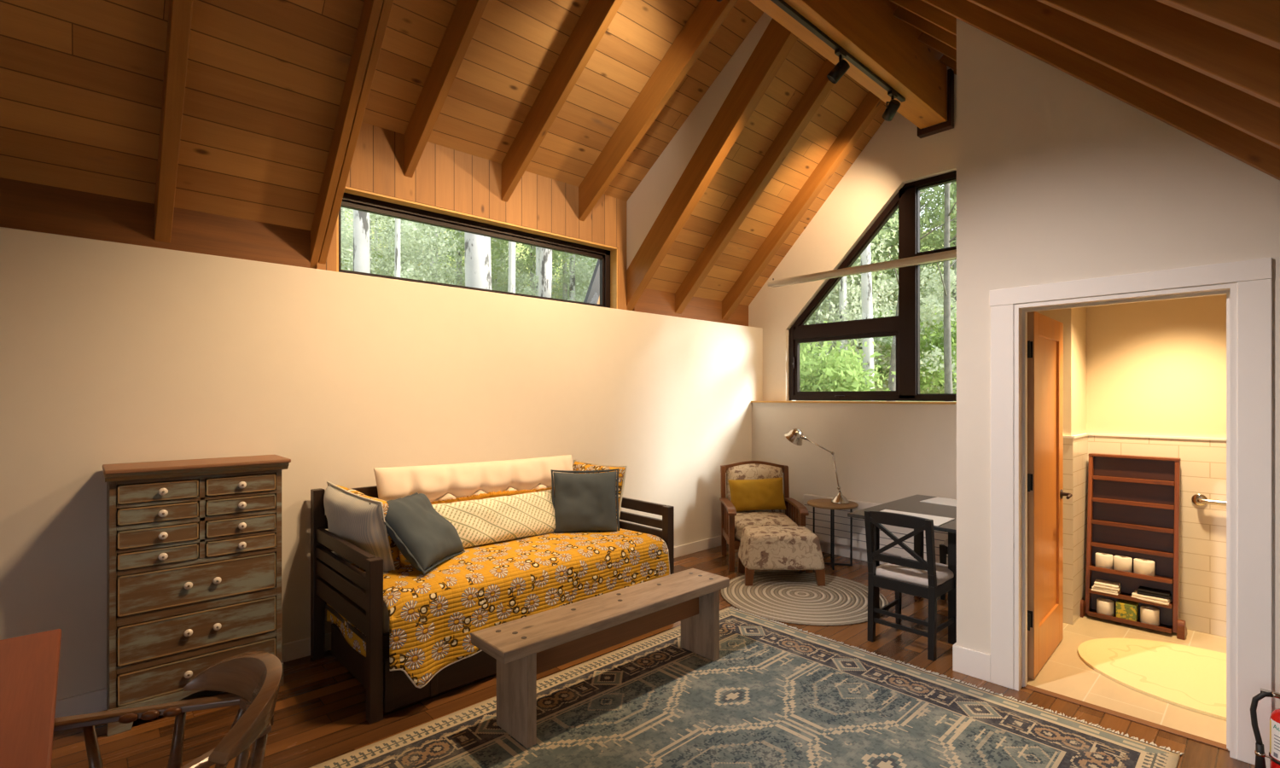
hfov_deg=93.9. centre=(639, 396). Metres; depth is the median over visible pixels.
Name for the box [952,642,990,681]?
baseboard
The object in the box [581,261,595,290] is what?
shrub
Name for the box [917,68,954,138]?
bracket
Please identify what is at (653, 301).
trim
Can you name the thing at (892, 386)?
dead tree
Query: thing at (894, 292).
shrub
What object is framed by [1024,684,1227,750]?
trim
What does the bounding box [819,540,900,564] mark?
baseboard
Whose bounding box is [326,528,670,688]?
quilt
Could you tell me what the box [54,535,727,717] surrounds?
baseboard
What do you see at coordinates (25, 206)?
trim
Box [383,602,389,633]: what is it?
mattress
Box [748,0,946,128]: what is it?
ridge beam
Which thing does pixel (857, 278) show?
shrub
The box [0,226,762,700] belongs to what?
wall
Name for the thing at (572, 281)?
tree
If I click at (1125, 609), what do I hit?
tissue box
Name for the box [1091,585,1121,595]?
folded towel
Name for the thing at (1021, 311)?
trim
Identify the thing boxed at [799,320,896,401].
shrub
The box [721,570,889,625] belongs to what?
round rug
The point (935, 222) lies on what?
tree
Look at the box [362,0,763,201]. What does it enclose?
ceiling
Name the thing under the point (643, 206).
wall
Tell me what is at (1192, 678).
bath rug
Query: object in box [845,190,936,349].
tree
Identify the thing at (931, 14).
rafter
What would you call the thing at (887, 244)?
tree
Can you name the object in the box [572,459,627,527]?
cushion
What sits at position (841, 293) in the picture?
tree
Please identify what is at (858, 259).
shrub
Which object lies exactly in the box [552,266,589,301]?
shrub
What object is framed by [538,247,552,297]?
tree
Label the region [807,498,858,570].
side table
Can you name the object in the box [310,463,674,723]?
daybed
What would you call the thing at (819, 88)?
rafter
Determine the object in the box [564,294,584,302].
shrub
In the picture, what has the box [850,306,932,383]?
shrub
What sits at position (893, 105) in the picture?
track light
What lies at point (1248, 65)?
rafter
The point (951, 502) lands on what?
placemat
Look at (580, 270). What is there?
shrub
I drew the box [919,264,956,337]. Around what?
shrub
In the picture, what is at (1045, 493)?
door
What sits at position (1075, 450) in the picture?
tiled wall
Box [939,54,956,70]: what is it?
rafter
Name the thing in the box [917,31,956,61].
rafter
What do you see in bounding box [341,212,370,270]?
shrub
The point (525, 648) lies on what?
bench
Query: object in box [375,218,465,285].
shrub
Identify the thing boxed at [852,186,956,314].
tree
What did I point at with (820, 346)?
shrub
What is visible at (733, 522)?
armchair
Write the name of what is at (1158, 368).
wall
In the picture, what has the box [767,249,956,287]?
tie beam
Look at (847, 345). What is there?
shrub
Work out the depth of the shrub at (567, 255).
26.36 m
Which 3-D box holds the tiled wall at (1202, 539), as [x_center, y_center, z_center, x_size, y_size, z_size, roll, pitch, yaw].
[4.154,0.916,3.455,0.012,1.268,2.565,0,0,-43]
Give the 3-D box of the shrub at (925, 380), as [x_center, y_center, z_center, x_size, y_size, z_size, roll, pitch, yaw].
[6.911,-0.946,13.242,2.644,2.310,2.628,0,0,-40]
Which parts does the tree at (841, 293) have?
crown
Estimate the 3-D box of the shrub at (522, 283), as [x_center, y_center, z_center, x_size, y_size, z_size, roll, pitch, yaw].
[-5.084,-4.571,23.511,1.934,2.554,2.019,0,0,-12]
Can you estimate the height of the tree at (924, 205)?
9.874 m
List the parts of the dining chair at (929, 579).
leg, leg, rail, rail, rail, leg, rail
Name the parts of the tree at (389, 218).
crown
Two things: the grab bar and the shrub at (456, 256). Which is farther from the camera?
the shrub at (456, 256)
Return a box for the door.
[1027,311,1072,679]
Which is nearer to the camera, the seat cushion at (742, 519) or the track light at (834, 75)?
the track light at (834, 75)
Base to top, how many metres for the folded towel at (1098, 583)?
0.033 m
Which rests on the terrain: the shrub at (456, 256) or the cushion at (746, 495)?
the shrub at (456, 256)
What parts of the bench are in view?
leg, seat, leg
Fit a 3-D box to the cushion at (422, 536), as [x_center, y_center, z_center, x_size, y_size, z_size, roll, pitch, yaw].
[-1.263,0.764,3.441,0.344,0.388,0.528,0,0,8]
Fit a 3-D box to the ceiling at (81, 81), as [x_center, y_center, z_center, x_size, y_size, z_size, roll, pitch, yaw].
[-2.619,-2.038,1.970,3.270,2.255,2.255,0,0,-43]
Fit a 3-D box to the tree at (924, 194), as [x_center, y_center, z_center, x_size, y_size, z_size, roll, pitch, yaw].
[8.286,-7.365,22.254,5.967,10.686,5.054,0,0,-9]
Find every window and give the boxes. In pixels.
[336,186,617,308]
[788,170,956,401]
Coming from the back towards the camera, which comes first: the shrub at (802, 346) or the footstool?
the shrub at (802, 346)
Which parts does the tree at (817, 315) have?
crown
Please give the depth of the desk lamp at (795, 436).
5.71 m
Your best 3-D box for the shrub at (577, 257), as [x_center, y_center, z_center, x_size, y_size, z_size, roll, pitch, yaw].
[-2.790,-4.585,23.657,2.553,3.228,2.446,0,0,-15]
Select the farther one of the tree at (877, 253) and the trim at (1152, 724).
the tree at (877, 253)
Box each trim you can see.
[0,177,310,267]
[632,288,748,325]
[750,401,956,404]
[989,257,1272,767]
[1013,282,1237,759]
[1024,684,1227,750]
[1063,433,1226,440]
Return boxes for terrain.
[341,209,956,401]
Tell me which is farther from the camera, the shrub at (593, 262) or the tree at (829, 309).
the shrub at (593, 262)
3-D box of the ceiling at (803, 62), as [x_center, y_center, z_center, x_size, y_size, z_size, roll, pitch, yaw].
[1.297,-2.038,5.637,2.000,2.255,2.255,0,0,-43]
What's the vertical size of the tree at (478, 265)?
12.833 m
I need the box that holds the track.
[770,0,905,102]
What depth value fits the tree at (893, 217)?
21.72 m
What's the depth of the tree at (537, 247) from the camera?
17.62 m
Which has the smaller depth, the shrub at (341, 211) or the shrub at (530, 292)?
the shrub at (530, 292)
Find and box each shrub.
[341,207,385,258]
[341,207,418,274]
[341,210,352,261]
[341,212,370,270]
[348,213,448,279]
[369,215,423,277]
[371,217,395,255]
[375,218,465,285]
[401,222,465,285]
[490,238,525,291]
[490,242,523,291]
[490,248,529,292]
[492,248,535,295]
[493,242,521,274]
[501,263,562,297]
[551,251,590,301]
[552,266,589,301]
[557,253,597,302]
[558,255,591,294]
[559,254,597,296]
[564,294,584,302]
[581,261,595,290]
[796,350,861,401]
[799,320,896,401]
[799,341,860,382]
[799,342,816,386]
[803,250,874,365]
[805,226,923,372]
[815,343,890,401]
[825,308,879,354]
[835,259,924,374]
[849,291,896,315]
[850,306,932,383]
[878,259,956,393]
[884,260,956,337]
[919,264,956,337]
[919,304,956,393]
[920,354,956,381]
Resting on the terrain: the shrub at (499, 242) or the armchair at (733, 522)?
the shrub at (499, 242)
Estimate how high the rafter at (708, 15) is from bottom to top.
1.565 m
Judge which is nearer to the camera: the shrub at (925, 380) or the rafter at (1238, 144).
the rafter at (1238, 144)
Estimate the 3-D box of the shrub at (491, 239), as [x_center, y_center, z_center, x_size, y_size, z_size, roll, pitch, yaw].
[-6.164,-5.284,24.141,2.460,3.111,2.357,0,0,25]
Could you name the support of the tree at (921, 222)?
on the terrain
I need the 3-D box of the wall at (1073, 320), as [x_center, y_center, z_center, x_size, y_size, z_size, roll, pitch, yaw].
[3.051,0.300,4.302,0.465,2.500,0.180,0,0,-43]
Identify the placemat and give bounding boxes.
[880,509,954,526]
[919,496,956,506]
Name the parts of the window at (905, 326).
crank handle, sash, sash, sash, sash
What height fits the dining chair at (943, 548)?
0.842 m
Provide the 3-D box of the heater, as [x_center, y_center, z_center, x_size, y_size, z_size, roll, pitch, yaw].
[2.310,1.268,5.383,0.076,0.565,1.860,0,0,-43]
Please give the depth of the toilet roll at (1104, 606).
4.12 m
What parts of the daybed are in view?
post, rail, rail, post, rail, post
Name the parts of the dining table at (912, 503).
leg, leg, leg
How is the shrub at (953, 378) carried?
on the terrain
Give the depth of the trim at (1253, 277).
2.54 m
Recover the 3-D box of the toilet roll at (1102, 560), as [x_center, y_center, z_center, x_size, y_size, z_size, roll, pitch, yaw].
[3.247,1.149,4.181,0.098,0.098,0.098,0,0,-43]
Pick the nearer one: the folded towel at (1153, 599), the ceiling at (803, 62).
the folded towel at (1153, 599)
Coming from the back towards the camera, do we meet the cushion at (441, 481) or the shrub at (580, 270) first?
the shrub at (580, 270)
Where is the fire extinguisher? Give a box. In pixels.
[1250,688,1279,767]
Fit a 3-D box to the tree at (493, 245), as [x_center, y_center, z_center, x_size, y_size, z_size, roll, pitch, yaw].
[-3.355,-7.308,19.815,4.921,10.967,6.049,0,0,-38]
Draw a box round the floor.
[51,543,1255,767]
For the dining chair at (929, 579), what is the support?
on the floor
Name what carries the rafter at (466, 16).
attached to the ceiling at (514, 46)
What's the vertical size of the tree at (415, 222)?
9.743 m
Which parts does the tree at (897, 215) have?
crown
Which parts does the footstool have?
leg, leg, leg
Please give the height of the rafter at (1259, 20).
3.851 m
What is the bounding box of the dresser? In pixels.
[102,454,290,736]
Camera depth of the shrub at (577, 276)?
25.76 m
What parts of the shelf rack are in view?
rail, shelf, shelf, shelf, rail, rail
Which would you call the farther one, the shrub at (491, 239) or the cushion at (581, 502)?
the shrub at (491, 239)
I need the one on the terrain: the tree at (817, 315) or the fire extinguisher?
the tree at (817, 315)
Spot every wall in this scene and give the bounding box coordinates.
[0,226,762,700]
[315,122,626,309]
[626,11,772,269]
[748,65,956,401]
[751,294,1226,504]
[956,17,1279,711]
[1040,307,1086,436]
[1063,436,1087,624]
[1088,435,1226,637]
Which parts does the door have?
panel, frame, handle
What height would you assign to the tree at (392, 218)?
9.005 m
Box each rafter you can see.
[154,0,192,242]
[310,0,393,268]
[404,0,488,177]
[501,0,623,202]
[578,0,738,221]
[626,18,798,310]
[674,58,835,314]
[721,91,884,319]
[888,0,956,35]
[892,5,956,49]
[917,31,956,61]
[921,0,1279,180]
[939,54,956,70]
[966,0,1279,149]
[1036,0,1279,107]
[1154,0,1279,49]
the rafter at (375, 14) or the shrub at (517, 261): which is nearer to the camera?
the rafter at (375, 14)
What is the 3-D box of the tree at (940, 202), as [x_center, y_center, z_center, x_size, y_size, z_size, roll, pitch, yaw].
[11.088,-6.276,21.219,3.626,9.005,4.457,0,0,36]
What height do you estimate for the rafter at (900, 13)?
3.851 m
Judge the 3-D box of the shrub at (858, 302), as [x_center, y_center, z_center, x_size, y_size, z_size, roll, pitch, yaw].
[4.663,-2.334,14.274,3.321,4.199,3.181,0,0,42]
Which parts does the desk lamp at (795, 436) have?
lamp shade, arm, arm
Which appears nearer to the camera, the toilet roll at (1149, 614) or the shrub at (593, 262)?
the toilet roll at (1149, 614)
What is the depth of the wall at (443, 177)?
4.56 m
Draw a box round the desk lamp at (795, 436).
[784,428,849,504]
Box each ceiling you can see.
[0,0,364,230]
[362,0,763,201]
[645,38,886,305]
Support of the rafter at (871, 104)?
attached to the ceiling at (803, 62)
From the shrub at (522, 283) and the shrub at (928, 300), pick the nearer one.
the shrub at (928, 300)
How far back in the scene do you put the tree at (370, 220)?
23.12 m
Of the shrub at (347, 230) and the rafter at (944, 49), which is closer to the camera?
the rafter at (944, 49)
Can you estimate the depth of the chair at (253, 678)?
1.64 m
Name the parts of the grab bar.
rail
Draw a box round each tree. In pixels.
[353,209,370,273]
[369,214,433,274]
[369,220,371,273]
[386,218,453,264]
[394,218,400,277]
[414,221,453,282]
[436,227,508,285]
[461,238,592,287]
[464,232,492,290]
[507,241,515,292]
[515,244,581,296]
[515,245,596,300]
[535,246,539,295]
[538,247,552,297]
[552,254,575,301]
[815,219,896,345]
[828,296,835,348]
[830,244,898,298]
[835,238,888,293]
[838,187,950,349]
[838,208,898,349]
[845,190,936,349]
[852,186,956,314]
[855,192,935,318]
[856,181,956,313]
[860,243,874,390]
[872,199,926,314]
[874,204,925,245]
[881,181,955,258]
[887,192,956,390]
[895,188,936,256]
[919,182,953,300]
[919,185,956,245]
[930,186,953,238]
[936,182,956,401]
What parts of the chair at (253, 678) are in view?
arm, arm, crest rail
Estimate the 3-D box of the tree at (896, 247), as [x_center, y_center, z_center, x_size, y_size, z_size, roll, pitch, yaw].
[4.178,-5.803,15.441,5.425,10.944,5.306,0,0,26]
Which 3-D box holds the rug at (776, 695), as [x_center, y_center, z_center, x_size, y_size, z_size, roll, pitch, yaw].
[0.380,1.544,2.432,3.135,0.011,2.473,0,0,-43]
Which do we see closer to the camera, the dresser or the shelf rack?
the dresser
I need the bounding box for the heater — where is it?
[802,494,948,564]
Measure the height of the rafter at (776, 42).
2.187 m
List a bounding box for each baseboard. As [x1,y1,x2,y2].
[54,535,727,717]
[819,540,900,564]
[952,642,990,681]
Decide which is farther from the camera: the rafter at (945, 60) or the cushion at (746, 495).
the cushion at (746, 495)
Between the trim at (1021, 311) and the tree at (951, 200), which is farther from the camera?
the tree at (951, 200)
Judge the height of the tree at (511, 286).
10.997 m
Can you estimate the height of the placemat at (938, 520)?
0.004 m
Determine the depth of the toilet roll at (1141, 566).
3.99 m
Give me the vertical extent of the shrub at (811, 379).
1.490 m
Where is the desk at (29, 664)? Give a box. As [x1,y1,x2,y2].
[0,628,61,767]
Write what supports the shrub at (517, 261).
on the terrain
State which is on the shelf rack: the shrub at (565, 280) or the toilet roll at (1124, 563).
the toilet roll at (1124, 563)
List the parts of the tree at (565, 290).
crown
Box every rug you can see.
[309,606,1183,767]
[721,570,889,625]
[1077,638,1226,720]
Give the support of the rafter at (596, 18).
attached to the ceiling at (514, 46)
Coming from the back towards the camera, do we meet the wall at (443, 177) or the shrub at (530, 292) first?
the shrub at (530, 292)
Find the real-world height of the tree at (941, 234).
11.358 m
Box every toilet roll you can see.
[1095,552,1113,569]
[1096,598,1114,616]
[1113,555,1132,572]
[1133,558,1154,575]
[1140,605,1159,626]
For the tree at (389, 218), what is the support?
on the terrain
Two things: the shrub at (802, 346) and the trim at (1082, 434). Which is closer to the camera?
the trim at (1082, 434)
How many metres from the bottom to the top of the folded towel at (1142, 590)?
0.031 m
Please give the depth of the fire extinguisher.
2.40 m
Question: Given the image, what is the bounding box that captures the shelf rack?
[1080,453,1186,639]
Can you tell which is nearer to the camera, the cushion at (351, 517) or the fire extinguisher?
the fire extinguisher
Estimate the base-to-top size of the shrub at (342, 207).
3.211 m
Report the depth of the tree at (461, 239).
18.96 m
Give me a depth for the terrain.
28.55 m
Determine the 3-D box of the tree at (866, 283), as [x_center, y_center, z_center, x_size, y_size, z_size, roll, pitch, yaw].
[3.211,-5.071,9.728,4.313,11.850,4.520,0,0,-4]
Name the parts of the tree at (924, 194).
crown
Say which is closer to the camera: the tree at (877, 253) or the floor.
the floor
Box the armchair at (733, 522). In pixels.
[719,460,808,571]
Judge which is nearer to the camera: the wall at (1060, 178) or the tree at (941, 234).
the wall at (1060, 178)
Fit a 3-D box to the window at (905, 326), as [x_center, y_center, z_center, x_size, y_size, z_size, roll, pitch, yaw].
[2.476,-0.986,5.696,0.118,2.050,2.422,0,0,-43]
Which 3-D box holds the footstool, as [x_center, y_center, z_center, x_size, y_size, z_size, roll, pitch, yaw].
[1.183,1.328,5.064,0.659,0.419,0.447,0,0,0]
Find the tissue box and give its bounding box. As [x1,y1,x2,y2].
[1116,599,1138,621]
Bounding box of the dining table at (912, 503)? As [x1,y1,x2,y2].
[847,494,956,644]
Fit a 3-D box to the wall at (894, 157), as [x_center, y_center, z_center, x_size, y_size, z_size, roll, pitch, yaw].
[2.364,-1.544,5.858,0.200,3.213,3.280,0,0,-43]
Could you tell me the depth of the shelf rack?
4.10 m
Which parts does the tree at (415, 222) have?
crown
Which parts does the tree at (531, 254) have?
crown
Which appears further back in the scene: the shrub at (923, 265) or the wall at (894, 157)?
the shrub at (923, 265)
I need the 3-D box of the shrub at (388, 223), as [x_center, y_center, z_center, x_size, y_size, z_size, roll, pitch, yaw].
[-9.442,-5.981,23.074,2.766,3.498,2.650,0,0,-19]
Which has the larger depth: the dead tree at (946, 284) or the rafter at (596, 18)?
the dead tree at (946, 284)
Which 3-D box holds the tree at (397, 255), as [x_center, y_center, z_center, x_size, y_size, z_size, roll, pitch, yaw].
[-4.467,-7.551,11.331,4.512,11.845,3.826,0,0,34]
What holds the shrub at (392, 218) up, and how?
on the terrain
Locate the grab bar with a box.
[1191,494,1226,506]
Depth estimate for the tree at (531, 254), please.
21.41 m
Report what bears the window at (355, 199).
in the wall at (443, 177)
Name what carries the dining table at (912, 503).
on the floor
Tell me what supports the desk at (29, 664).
on the floor
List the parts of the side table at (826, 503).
leg frame, leg frame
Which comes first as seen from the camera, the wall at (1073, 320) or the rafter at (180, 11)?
the rafter at (180, 11)
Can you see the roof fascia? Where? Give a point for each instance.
(593, 293)
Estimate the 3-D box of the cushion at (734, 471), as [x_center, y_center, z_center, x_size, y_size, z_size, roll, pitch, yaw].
[1.135,0.934,5.909,0.556,0.552,0.191,0,0,0]
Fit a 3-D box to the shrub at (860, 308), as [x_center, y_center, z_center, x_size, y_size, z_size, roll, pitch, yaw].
[6.213,-1.538,16.802,2.158,1.896,2.171,0,0,20]
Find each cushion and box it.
[323,481,400,571]
[369,492,465,574]
[373,454,573,505]
[430,486,555,548]
[550,468,620,533]
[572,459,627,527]
[726,463,784,513]
[727,477,785,511]
[734,511,797,540]
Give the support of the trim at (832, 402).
on the wall at (1158, 368)
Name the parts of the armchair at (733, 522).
post, rail, arm, leg, rail, rail, post, arm, leg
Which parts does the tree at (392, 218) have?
crown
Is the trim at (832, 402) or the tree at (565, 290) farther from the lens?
the tree at (565, 290)
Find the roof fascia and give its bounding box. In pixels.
[583,259,599,303]
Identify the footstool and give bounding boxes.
[737,525,825,586]
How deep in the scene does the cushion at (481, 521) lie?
3.92 m
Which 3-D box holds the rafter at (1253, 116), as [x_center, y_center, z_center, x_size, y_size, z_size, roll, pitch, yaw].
[2.246,-1.122,2.189,0.045,3.851,3.851,0,0,-43]
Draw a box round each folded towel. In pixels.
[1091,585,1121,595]
[1093,578,1121,591]
[1131,589,1171,605]
[1136,586,1171,599]
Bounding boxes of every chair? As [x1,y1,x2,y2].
[53,651,282,767]
[864,510,954,660]
[939,539,948,599]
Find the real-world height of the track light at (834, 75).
0.206 m
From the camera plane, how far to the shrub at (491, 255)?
22.12 m
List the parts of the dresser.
drawer, drawer, drawer, drawer, moulding, moulding, moulding, moulding, knob, knob, knob, knob, knob, knob, knob, drawer, drawer, cornice, drawer, moulding, moulding, moulding, knob, knob, drawer, drawer, drawer, drawer, moulding, moulding, moulding, moulding, knob, knob, knob, knob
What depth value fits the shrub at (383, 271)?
17.13 m
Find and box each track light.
[826,48,849,83]
[882,90,900,121]
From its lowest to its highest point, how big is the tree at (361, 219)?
10.997 m
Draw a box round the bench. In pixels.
[471,568,729,748]

